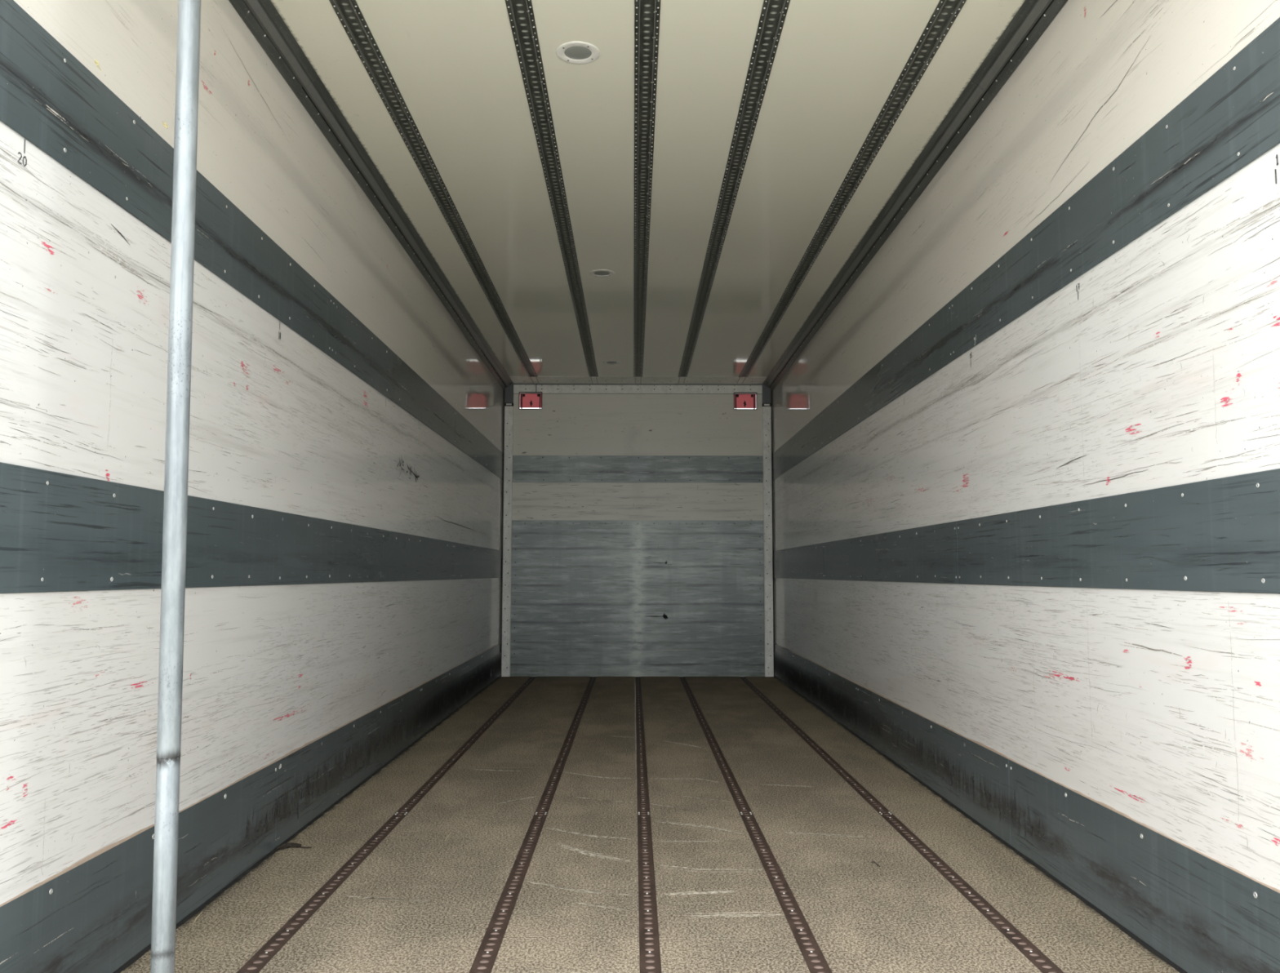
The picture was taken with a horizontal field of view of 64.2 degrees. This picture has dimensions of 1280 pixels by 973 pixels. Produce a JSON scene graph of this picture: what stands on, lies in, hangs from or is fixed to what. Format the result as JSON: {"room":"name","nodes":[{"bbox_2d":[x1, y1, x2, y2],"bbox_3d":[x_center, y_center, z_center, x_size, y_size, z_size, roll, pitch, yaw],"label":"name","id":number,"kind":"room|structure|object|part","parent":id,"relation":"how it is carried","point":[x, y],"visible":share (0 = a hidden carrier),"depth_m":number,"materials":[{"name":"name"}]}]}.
{"room":"truck trailer interior","nodes":[
{"label":"truck trailer interior","id":0,"kind":"room"},
{"bbox_2d":[0,0,503,904],"bbox_3d":[-1.248,0.052,5.391,0.056,2.768,7.880,0,-5,0],"label":"wall","id":1,"kind":"structure","parent":0,"point":[344,541],"depth_m":2.84,"materials":[{"name":"paint"}]},
{"bbox_2d":[0,642,501,972],"bbox_3d":[-1.220,1.215,5.229,0.013,0.302,7.885,0,-5,0],"label":"baseboard","id":2,"kind":"structure","parent":1,"relation":"attached to","point":[94,915],"depth_m":2.88,"materials":[{"name":"metal"}]},
{"bbox_2d":[228,0,512,390],"bbox_3d":[-1.184,-1.235,5.609,0.082,0.066,7.543,0,-5,0],"label":"trim","id":3,"kind":"structure","parent":1,"relation":"attached to","point":[261,17],"depth_m":4.09,"materials":[{"name":"black metal"}]},
{"bbox_2d":[510,393,764,676],"bbox_3d":[-0.020,0.387,9.292,2.520,2.768,0.066,0,-5,0],"label":"wall","id":4,"kind":"structure","parent":0,"point":[637,519],"depth_m":9.25,"materials":[{"name":"white paint"}]},
{"bbox_2d":[500,383,513,676],"bbox_3d":[-1.206,0.376,9.240,0.092,2.658,0.040,0,-5,0],"label":"trim","id":5,"kind":"structure","parent":4,"relation":"attached to","point":[508,424],"depth_m":9.23,"materials":[{"name":"metal"}]},
{"bbox_2d":[519,391,542,409],"bbox_3d":[-1.004,-0.785,9.383,0.214,0.160,0.064,0,-5,0],"label":"marker lamp","id":6,"kind":"object","parent":4,"relation":"attached to","point":[526,401],"visible":1,"depth_m":9.41,"materials":[{"name":"red plastic"}]},
{"bbox_3d":[-0.020,0.139,9.316,2.520,0.346,0.060,0,-5,0],"label":"panel","id":7,"kind":"part","parent":4,"relation":"part of","materials":[{"name":"white paint"}]},
{"bbox_3d":[-0.019,-0.636,9.382,2.520,0.715,0.060,0,-5,0],"label":"panel","id":8,"kind":"part","parent":4,"relation":"part of","materials":[{"name":"white paint"}]},
{"bbox_3d":[-0.020,0.955,9.244,2.520,1.293,0.064,0,-5,0],"label":"kick plate","id":9,"kind":"part","parent":4,"relation":"part of","materials":[{"name":"silver metal"}]},
{"bbox_2d":[509,376,766,394],"bbox_3d":[-0.018,-0.912,9.205,2.284,0.096,0.340,0,-5,0],"label":"trim","id":10,"kind":"structure","parent":4,"relation":"attached to","point":[546,384],"depth_m":9.37,"materials":[{"name":"metal"}]},
{"bbox_2d":[733,392,757,409],"bbox_3d":[0.968,-0.782,9.396,0.214,0.160,0.064,0,-5,0],"label":"marker lamp","id":11,"kind":"object","parent":4,"relation":"attached to","point":[740,401],"visible":1,"depth_m":9.42,"materials":[{"name":"red plastic"}]},
{"bbox_2d":[761,383,774,676],"bbox_3d":[1.166,0.380,9.255,0.092,2.658,0.040,0,-5,0],"label":"trim","id":12,"kind":"structure","parent":4,"relation":"attached to","point":[767,451],"depth_m":9.25,"materials":[{"name":"metal"}]},
{"bbox_2d":[270,0,1025,383],"bbox_3d":[0.006,-1.303,5.654,2.560,0.080,7.604,0,-5,0],"label":"ceiling","id":13,"kind":"structure","parent":0,"point":[454,64],"depth_m":4.14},
{"bbox_2d":[328,0,538,383],"bbox_3d":[-0.923,-1.271,5.598,0.080,0.017,7.486,0,-5,0],"label":"ceiling track","id":14,"kind":"object","parent":13,"relation":"attached to","point":[348,13],"visible":1,"depth_m":4.16,"materials":[{"name":"metal"}]},
{"bbox_2d":[505,0,598,383],"bbox_3d":[-0.387,-1.270,5.601,0.080,0.017,7.486,0,-5,0],"label":"ceiling track","id":15,"kind":"object","parent":13,"relation":"attached to","point":[520,12],"visible":1,"depth_m":4.16,"materials":[{"name":"metal"}]},
{"bbox_2d":[555,41,599,64],"bbox_3d":[-0.208,-1.454,3.420,0.147,0.008,0.147,0,-5,0],"label":"recessed light","id":16,"kind":"object","parent":13,"relation":"in","point":[571,52],"visible":1,"depth_m":3.42,"materials":[{"name":"white plastic"}]},
{"bbox_3d":[-0.208,-1.454,3.420,0.092,0.002,0.092,0,-5,0],"label":"glass","id":17,"kind":"part","parent":16,"relation":"part of","materials":[{"name":"white glass"}]},
{"bbox_2d":[589,269,614,277],"bbox_3d":[-0.222,-1.239,5.929,0.147,0.008,0.147,0,-5,0],"label":"recessed light","id":18,"kind":"object","parent":13,"relation":"in","point":[598,273],"visible":1,"depth_m":5.92,"materials":[{"name":"white plastic"}]},
{"bbox_3d":[-0.222,-1.239,5.929,0.092,0.002,0.092,0,-5,0],"label":"glass","id":19,"kind":"part","parent":18,"relation":"part of","materials":[{"name":"white glass"}]},
{"bbox_2d":[602,360,620,364],"bbox_3d":[-0.234,-1.026,8.427,0.147,0.008,0.147,0,-5,0],"label":"recessed light","id":20,"kind":"object","parent":13,"relation":"in","point":[604,362],"visible":1,"depth_m":8.41,"materials":[{"name":"white plastic"}]},
{"bbox_2d":[633,0,660,383],"bbox_3d":[0.007,-1.269,5.604,0.080,0.017,7.486,0,-5,0],"label":"ceiling track","id":21,"kind":"object","parent":13,"relation":"attached to","point":[646,12],"visible":1,"depth_m":4.16,"materials":[{"name":"metal"}]},
{"bbox_2d":[678,0,790,383],"bbox_3d":[0.401,-1.269,5.606,0.080,0.017,7.486,0,-5,0],"label":"ceiling track","id":22,"kind":"object","parent":13,"relation":"attached to","point":[774,12],"visible":1,"depth_m":4.16,"materials":[{"name":"metal"}]},
{"bbox_2d":[737,0,966,383],"bbox_3d":[0.937,-1.268,5.610,0.080,0.017,7.486,0,-5,0],"label":"ceiling track","id":23,"kind":"object","parent":13,"relation":"attached to","point":[946,11],"visible":1,"depth_m":4.15,"materials":[{"name":"metal"}]},
{"bbox_2d":[120,676,1179,972],"bbox_3d":[0.004,1.414,5.421,2.520,0.061,7.604,0,-5,0],"label":"floor","id":24,"kind":"structure","parent":0,"point":[423,900],"depth_m":3.19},
{"bbox_2d":[150,0,200,972],"bbox_3d":[-0.912,-0.238,2.022,0.080,2.650,0.052,0,-5,0],"label":"bar","id":25,"kind":"object","parent":24,"relation":"on","point":[187,82],"visible":1,"depth_m":1.99,"materials":[{"name":"metal"}]},
{"bbox_2d":[275,842,311,850],"bbox_3d":[-1.164,1.206,3.419,0.115,0.011,0.058,2,-5,-23],"label":"dead leaf","id":26,"kind":"object","parent":24,"relation":"on","point":[284,846],"visible":1,"depth_m":3.42,"materials":[{"name":"plant"}]},
{"bbox_2d":[235,676,536,972],"bbox_3d":[-0.926,1.388,5.370,0.050,0.023,7.486,0,-5,0],"label":"rail","id":27,"kind":"object","parent":24,"relation":"on","point":[265,953],"visible":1,"depth_m":3.18,"materials":[{"name":"metal"}]},
{"bbox_2d":[468,676,595,972],"bbox_3d":[-0.390,1.389,5.374,0.050,0.023,7.486,0,-5,0],"label":"rail","id":28,"kind":"object","parent":24,"relation":"on","point":[486,954],"visible":1,"depth_m":3.22,"materials":[{"name":"metal"}]},
{"bbox_2d":[635,676,661,972],"bbox_3d":[0.004,1.389,5.376,0.050,0.023,7.486,0,-5,0],"label":"rail","id":29,"kind":"object","parent":24,"relation":"on","point":[649,942],"visible":1,"depth_m":3.22,"materials":[{"name":"metal"}]},
{"bbox_2d":[679,676,831,972],"bbox_3d":[0.398,1.390,5.379,0.050,0.023,7.486,0,-5,0],"label":"rail","id":30,"kind":"object","parent":24,"relation":"on","point":[815,962],"visible":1,"depth_m":3.23,"materials":[{"name":"metal"}]},
{"bbox_2d":[738,676,1064,972],"bbox_3d":[0.934,1.391,5.382,0.050,0.023,7.486,0,-5,0],"label":"rail","id":31,"kind":"object","parent":24,"relation":"on","point":[1024,945],"visible":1,"depth_m":3.23,"materials":[{"name":"metal"}]},
{"bbox_2d":[772,0,1279,889],"bbox_3d":[1.260,0.058,5.435,0.056,2.768,7.825,0,-5,0],"label":"wall","id":32,"kind":"structure","parent":0,"point":[1025,466],"depth_m":2.87,"materials":[{"name":"paint"}]},
{"bbox_2d":[763,0,1067,391],"bbox_3d":[1.197,-1.232,5.625,0.082,0.066,7.543,0,-5,0],"label":"trim","id":33,"kind":"structure","parent":32,"relation":"attached to","point":[1033,17],"depth_m":4.09,"materials":[{"name":"black metal"}]},
{"bbox_2d":[773,643,1279,972],"bbox_3d":[1.231,1.217,5.225,0.013,0.302,7.926,0,-5,0],"label":"baseboard","id":34,"kind":"structure","parent":32,"relation":"attached to","point":[1195,912],"depth_m":2.86,"materials":[{"name":"metal"}]}
]}

